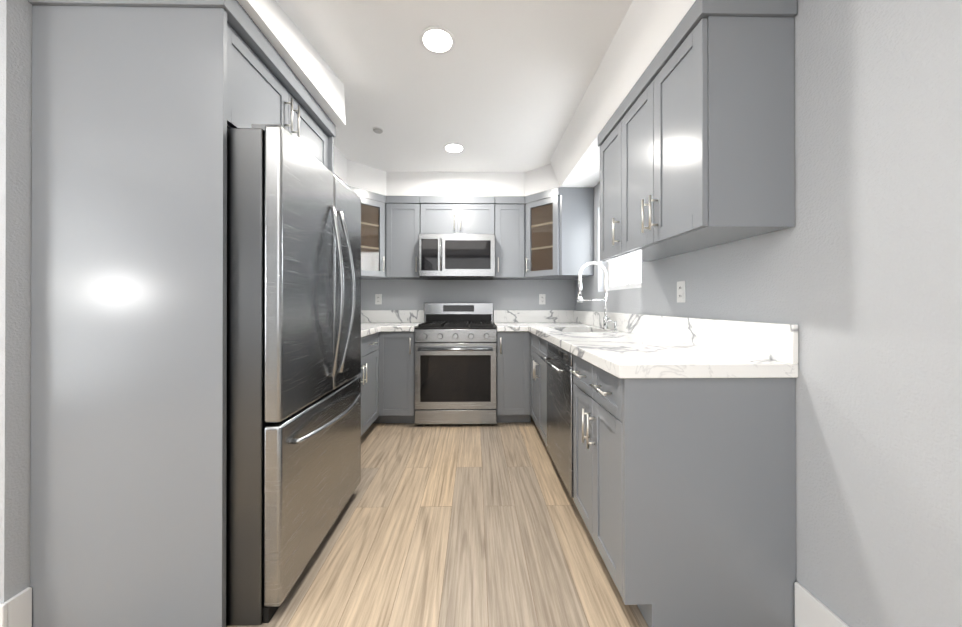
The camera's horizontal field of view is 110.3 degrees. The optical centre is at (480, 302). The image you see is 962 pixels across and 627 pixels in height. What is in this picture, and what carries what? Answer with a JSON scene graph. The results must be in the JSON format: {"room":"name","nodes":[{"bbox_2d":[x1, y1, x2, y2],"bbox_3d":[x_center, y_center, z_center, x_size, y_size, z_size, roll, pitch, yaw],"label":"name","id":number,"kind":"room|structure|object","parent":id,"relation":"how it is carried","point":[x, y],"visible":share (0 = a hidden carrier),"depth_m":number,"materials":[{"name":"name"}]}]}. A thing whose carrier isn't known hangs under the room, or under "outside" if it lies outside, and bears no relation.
{"room":"kitchen","nodes":[
{"label":"kitchen","id":0,"kind":"room"},
{"bbox_2d":[0,0,31,602],"bbox_3d":[-2.758,-0.101,1.145,2.430,2.490,0.160,0,0,-1],"label":"wall","id":1,"kind":"structure","parent":0,"point":[15,202],"depth_m":1.11,"materials":[{"name":"grey paint"}]},
{"bbox_2d":[0,596,15,626],"bbox_3d":[-2.750,1.056,1.056,2.444,0.175,0.014,0,0,-1],"label":"baseboard","id":2,"kind":"structure","parent":1,"relation":"attached to","point":[8,608],"depth_m":1.08,"materials":[{"name":"white"}]},
{"bbox_2d":[357,365,363,384],"bbox_3d":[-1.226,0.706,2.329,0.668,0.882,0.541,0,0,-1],"label":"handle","id":3,"kind":"object","parent":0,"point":[363,374],"visible":0.1,"depth_m":2.57,"materials":[{"name":"grey metal"}]},
{"bbox_2d":[226,416,647,626],"bbox_3d":[-1.425,1.172,0.499,5.475,0.060,6.850,0,0,-1],"label":"floor","id":4,"kind":"structure","parent":0,"point":[458,525],"depth_m":1.57,"materials":[{"name":"brown wood"}]},
{"bbox_2d":[28,0,335,626],"bbox_3d":[-1.218,0.026,1.598,0.660,2.238,0.917,0,0,-1],"label":"surround","id":5,"kind":"object","parent":4,"relation":"on","point":[139,107],"visible":0.79,"depth_m":1.15,"materials":[{"name":"grey"}]},
{"bbox_2d":[226,124,360,625],"bbox_3d":[-1.086,0.250,1.605,0.890,1.790,0.845,0,0,-1],"label":"fridge","id":6,"kind":"object","parent":4,"relation":"on","point":[293,456],"visible":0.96,"depth_m":1.21,"materials":[{"name":"silver metal"}]},
{"bbox_2d":[361,332,378,435],"bbox_3d":[-1.235,0.707,2.848,0.668,0.882,0.490,0,0,-1],"label":"base cabinet","id":7,"kind":"object","parent":4,"relation":"on","point":[370,386],"visible":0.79,"depth_m":2.84,"materials":[{"name":"grey wood"}]},
{"bbox_2d":[385,310,423,331],"bbox_3d":[-0.771,0.174,3.406,0.294,0.184,0.659,0,0,-1],"label":"countertop","id":8,"kind":"structure","parent":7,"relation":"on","point":[395,320],"depth_m":3.71,"materials":[{"name":"stone"}]},
{"bbox_2d":[373,416,379,422],"bbox_3d":[-1.276,0.709,3.410,0.606,0.882,0.631,0,0,-1],"label":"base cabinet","id":9,"kind":"object","parent":4,"relation":"on","point":[377,420],"visible":0.04,"depth_m":3.19,"materials":[{"name":"grey wood"}]},
{"bbox_2d":[361,310,384,336],"bbox_3d":[-1.240,0.173,2.893,0.660,0.184,1.670,0,0,-1],"label":"countertop","id":10,"kind":"structure","parent":9,"relation":"on","point":[372,321],"depth_m":3.71,"materials":[{"name":"stone"}]},
{"bbox_2d":[379,332,414,422],"bbox_3d":[-0.796,0.709,3.400,0.344,0.882,0.668,0,0,-1],"label":"base cabinet","id":11,"kind":"object","parent":4,"relation":"on","point":[396,377],"visible":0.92,"depth_m":3.11,"materials":[{"name":"grey wood"}]},
{"bbox_2d":[414,303,496,424],"bbox_3d":[-0.239,0.575,3.381,0.759,1.150,0.708,0,0,-1],"label":"range","id":12,"kind":"object","parent":4,"relation":"on","point":[455,363],"visible":1,"depth_m":3.09,"materials":[{"name":"silver metal"}]},
{"bbox_2d":[496,331,530,422],"bbox_3d":[0.309,0.709,3.419,0.330,0.882,0.668,0,0,-1],"label":"base cabinet","id":13,"kind":"object","parent":4,"relation":"on","point":[513,376],"visible":0.9,"depth_m":3.13,"materials":[{"name":"grey wood"}]},
{"bbox_2d":[531,333,546,446],"bbox_3d":[0.752,0.707,2.755,0.640,0.882,0.736,0,0,-1],"label":"base cabinet","id":14,"kind":"object","parent":4,"relation":"on","point":[539,385],"visible":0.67,"depth_m":2.69,"materials":[{"name":"grey wood"}]},
{"bbox_2d":[493,310,524,330],"bbox_3d":[0.288,0.174,3.424,0.287,0.184,0.659,0,0,-1],"label":"countertop","id":15,"kind":"structure","parent":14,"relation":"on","point":[503,320],"depth_m":3.73,"materials":[{"name":"stone"}]},
{"bbox_2d":[525,310,797,377],"bbox_3d":[0.762,0.248,2.457,0.629,0.337,2.609,0,0,-1],"label":"countertop","id":16,"kind":"structure","parent":14,"relation":"on","point":[643,346],"depth_m":1.45,"materials":[{"name":"stone"}]},
{"bbox_2d":[577,262,609,329],"bbox_3d":[0.904,-0.059,2.673,0.260,0.548,0.105,0,0,-1],"label":"faucet","id":17,"kind":"object","parent":16,"relation":"on","point":[581,300],"visible":1,"depth_m":2.69,"materials":[{"name":"silver metal"}]},
{"bbox_2d":[606,320,618,331],"bbox_3d":[0.989,0.171,2.518,0.091,0.087,0.040,0,0,-1],"label":"soap dispenser","id":18,"kind":"object","parent":16,"relation":"on","point":[615,326],"visible":1,"depth_m":2.51,"materials":[{"name":"silver metal"}]},
{"bbox_2d":[541,341,573,497],"bbox_3d":[0.741,0.707,2.080,0.650,0.878,0.606,0,0,-1],"label":"dishwasher","id":19,"kind":"object","parent":4,"relation":"on","point":[559,362],"visible":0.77,"depth_m":1.97,"materials":[{"name":"silver metal"}]},
{"bbox_2d":[570,354,795,626],"bbox_3d":[0.774,0.704,1.468,0.640,0.882,0.610,0,0,-1],"label":"base cabinet","id":20,"kind":"object","parent":4,"relation":"on","point":[684,494],"visible":0.94,"depth_m":1.17,"materials":[{"name":"grey wood"}]},
{"bbox_2d":[275,0,632,171],"bbox_3d":[-1.425,-1.398,0.506,5.475,0.100,6.850,0,0,-1],"label":"ceiling","id":21,"kind":"structure","parent":0,"point":[502,85],"depth_m":1.96,"materials":[{"name":"white paint"}]},
{"bbox_2d":[373,127,382,133],"bbox_3d":[-0.797,-1.333,2.592,0.076,0.018,0.076,0,0,-1],"label":"ceiling detector","id":22,"kind":"object","parent":21,"relation":"attached to","point":[378,130],"visible":0.98,"depth_m":2.57,"materials":[{"name":"white plastic"}]},
{"bbox_2d":[419,26,455,54],"bbox_3d":[-0.223,-1.342,1.717,0.184,0.005,0.184,0,0,-1],"label":"recessed light","id":23,"kind":"object","parent":21,"relation":"in","point":[439,40],"visible":1,"depth_m":1.71,"materials":[{"name":"white plastic"}]},
{"bbox_2d":[444,143,464,152],"bbox_3d":[-0.233,-1.339,2.902,0.184,0.005,0.184,0,0,-1],"label":"recessed light","id":24,"kind":"object","parent":21,"relation":"in","point":[454,148],"visible":1,"depth_m":2.90,"materials":[{"name":"white plastic"}]},
{"bbox_2d":[237,0,695,195],"bbox_3d":[-0.210,-1.223,0.526,2.645,0.250,6.450,0,0,-1],"label":"soffit","id":25,"kind":"structure","parent":0,"point":[646,29],"depth_m":2.00,"materials":[{"name":"white paint"}]},
{"bbox_2d":[361,279,574,309],"bbox_3d":[-0.266,-0.094,3.828,2.965,2.490,0.160,0,0,-1],"label":"wall","id":26,"kind":"structure","parent":0,"point":[498,294],"depth_m":3.75,"materials":[{"name":"grey paint"}]},
{"bbox_2d":[348,186,393,279],"bbox_3d":[-1.274,-0.674,3.424,0.610,0.828,0.610,0,0,-1],"label":"upper cabinet","id":27,"kind":"object","parent":26,"relation":"attached to","point":[373,235],"visible":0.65,"depth_m":3.32,"materials":[{"name":"grey wood"}]},
{"bbox_2d":[375,294,381,303],"bbox_3d":[-1.142,-0.039,3.728,0.072,0.116,0.009,0,0,-1],"label":"electrical outlet","id":28,"kind":"object","parent":26,"relation":"attached to","point":[378,298],"visible":1,"depth_m":3.73,"materials":[{"name":"white plastic"}]},
{"bbox_2d":[386,196,424,279],"bbox_3d":[-0.797,-0.674,3.556,0.343,0.828,0.363,0,0,-1],"label":"upper cabinet","id":29,"kind":"object","parent":26,"relation":"attached to","point":[402,233],"visible":0.96,"depth_m":3.42,"materials":[{"name":"grey wood"}]},
{"bbox_2d":[420,196,494,233],"bbox_3d":[-0.242,-0.888,3.566,0.759,0.399,0.363,0,0,-1],"label":"upper cabinet","id":30,"kind":"object","parent":26,"relation":"attached to","point":[457,214],"visible":0.79,"depth_m":3.42,"materials":[{"name":"grey wood"}]},
{"bbox_2d":[419,234,494,279],"bbox_3d":[-0.242,-0.469,3.513,0.757,0.431,0.466,0,0,-1],"label":"over-the-range microwave","id":31,"kind":"object","parent":30,"relation":"attached to","point":[456,256],"visible":1,"depth_m":3.32,"materials":[{"name":"silver metal"}]},
{"bbox_2d":[493,196,524,279],"bbox_3d":[0.293,-0.674,3.575,0.305,0.828,0.363,0,0,-1],"label":"upper cabinet","id":32,"kind":"object","parent":26,"relation":"attached to","point":[509,237],"visible":0.98,"depth_m":3.43,"materials":[{"name":"grey wood"}]},
{"bbox_2d":[539,294,544,303],"bbox_3d":[0.688,-0.039,3.759,0.072,0.116,0.009,0,0,-1],"label":"electrical outlet","id":33,"kind":"object","parent":26,"relation":"attached to","point":[541,298],"visible":1,"depth_m":3.76,"materials":[{"name":"white plastic"}]},
{"bbox_2d":[521,187,593,279],"bbox_3d":[0.755,-0.674,3.459,0.610,0.828,0.610,0,0,-1],"label":"upper cabinet","id":34,"kind":"object","parent":26,"relation":"attached to","point":[559,233],"visible":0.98,"depth_m":3.17,"materials":[{"name":"grey wood"}]},
{"bbox_2d":[575,0,961,626],"bbox_3d":[1.192,-0.103,0.547,0.160,2.490,6.450,0,0,-1],"label":"wall","id":35,"kind":"structure","parent":0,"point":[854,274],"depth_m":0.95,"materials":[{"name":"grey paint"}]},
{"bbox_2d":[608,262,640,290],"bbox_3d":[1.197,-0.487,2.664,0.060,0.870,0.900,0,0,-1],"label":"kitchen window","id":36,"kind":"structure","parent":35,"relation":"in","point":[624,275],"depth_m":2.83,"materials":[{"name":"white"}]},
{"bbox_2d":[677,281,685,302],"bbox_3d":[1.086,-0.059,1.821,0.009,0.116,0.072,0,0,-1],"label":"electrical outlet","id":37,"kind":"object","parent":35,"relation":"attached to","point":[681,295],"visible":1,"depth_m":1.81,"materials":[{"name":"white plastic"}]},
{"bbox_2d":[598,0,796,261],"bbox_3d":[0.909,-0.669,1.651,0.363,0.808,0.987,0,0,-1],"label":"upper cabinet","id":38,"kind":"object","parent":35,"relation":"attached to","point":[696,139],"visible":1,"depth_m":1.17,"materials":[{"name":"grey wood"}]},
{"bbox_2d":[794,582,848,626],"bbox_3d":[1.127,1.051,-0.744,0.014,0.175,3.817,0,0,-1],"label":"baseboard","id":39,"kind":"structure","parent":35,"relation":"attached to","point":[811,610],"depth_m":1.11,"materials":[{"name":"white"}]}
]}

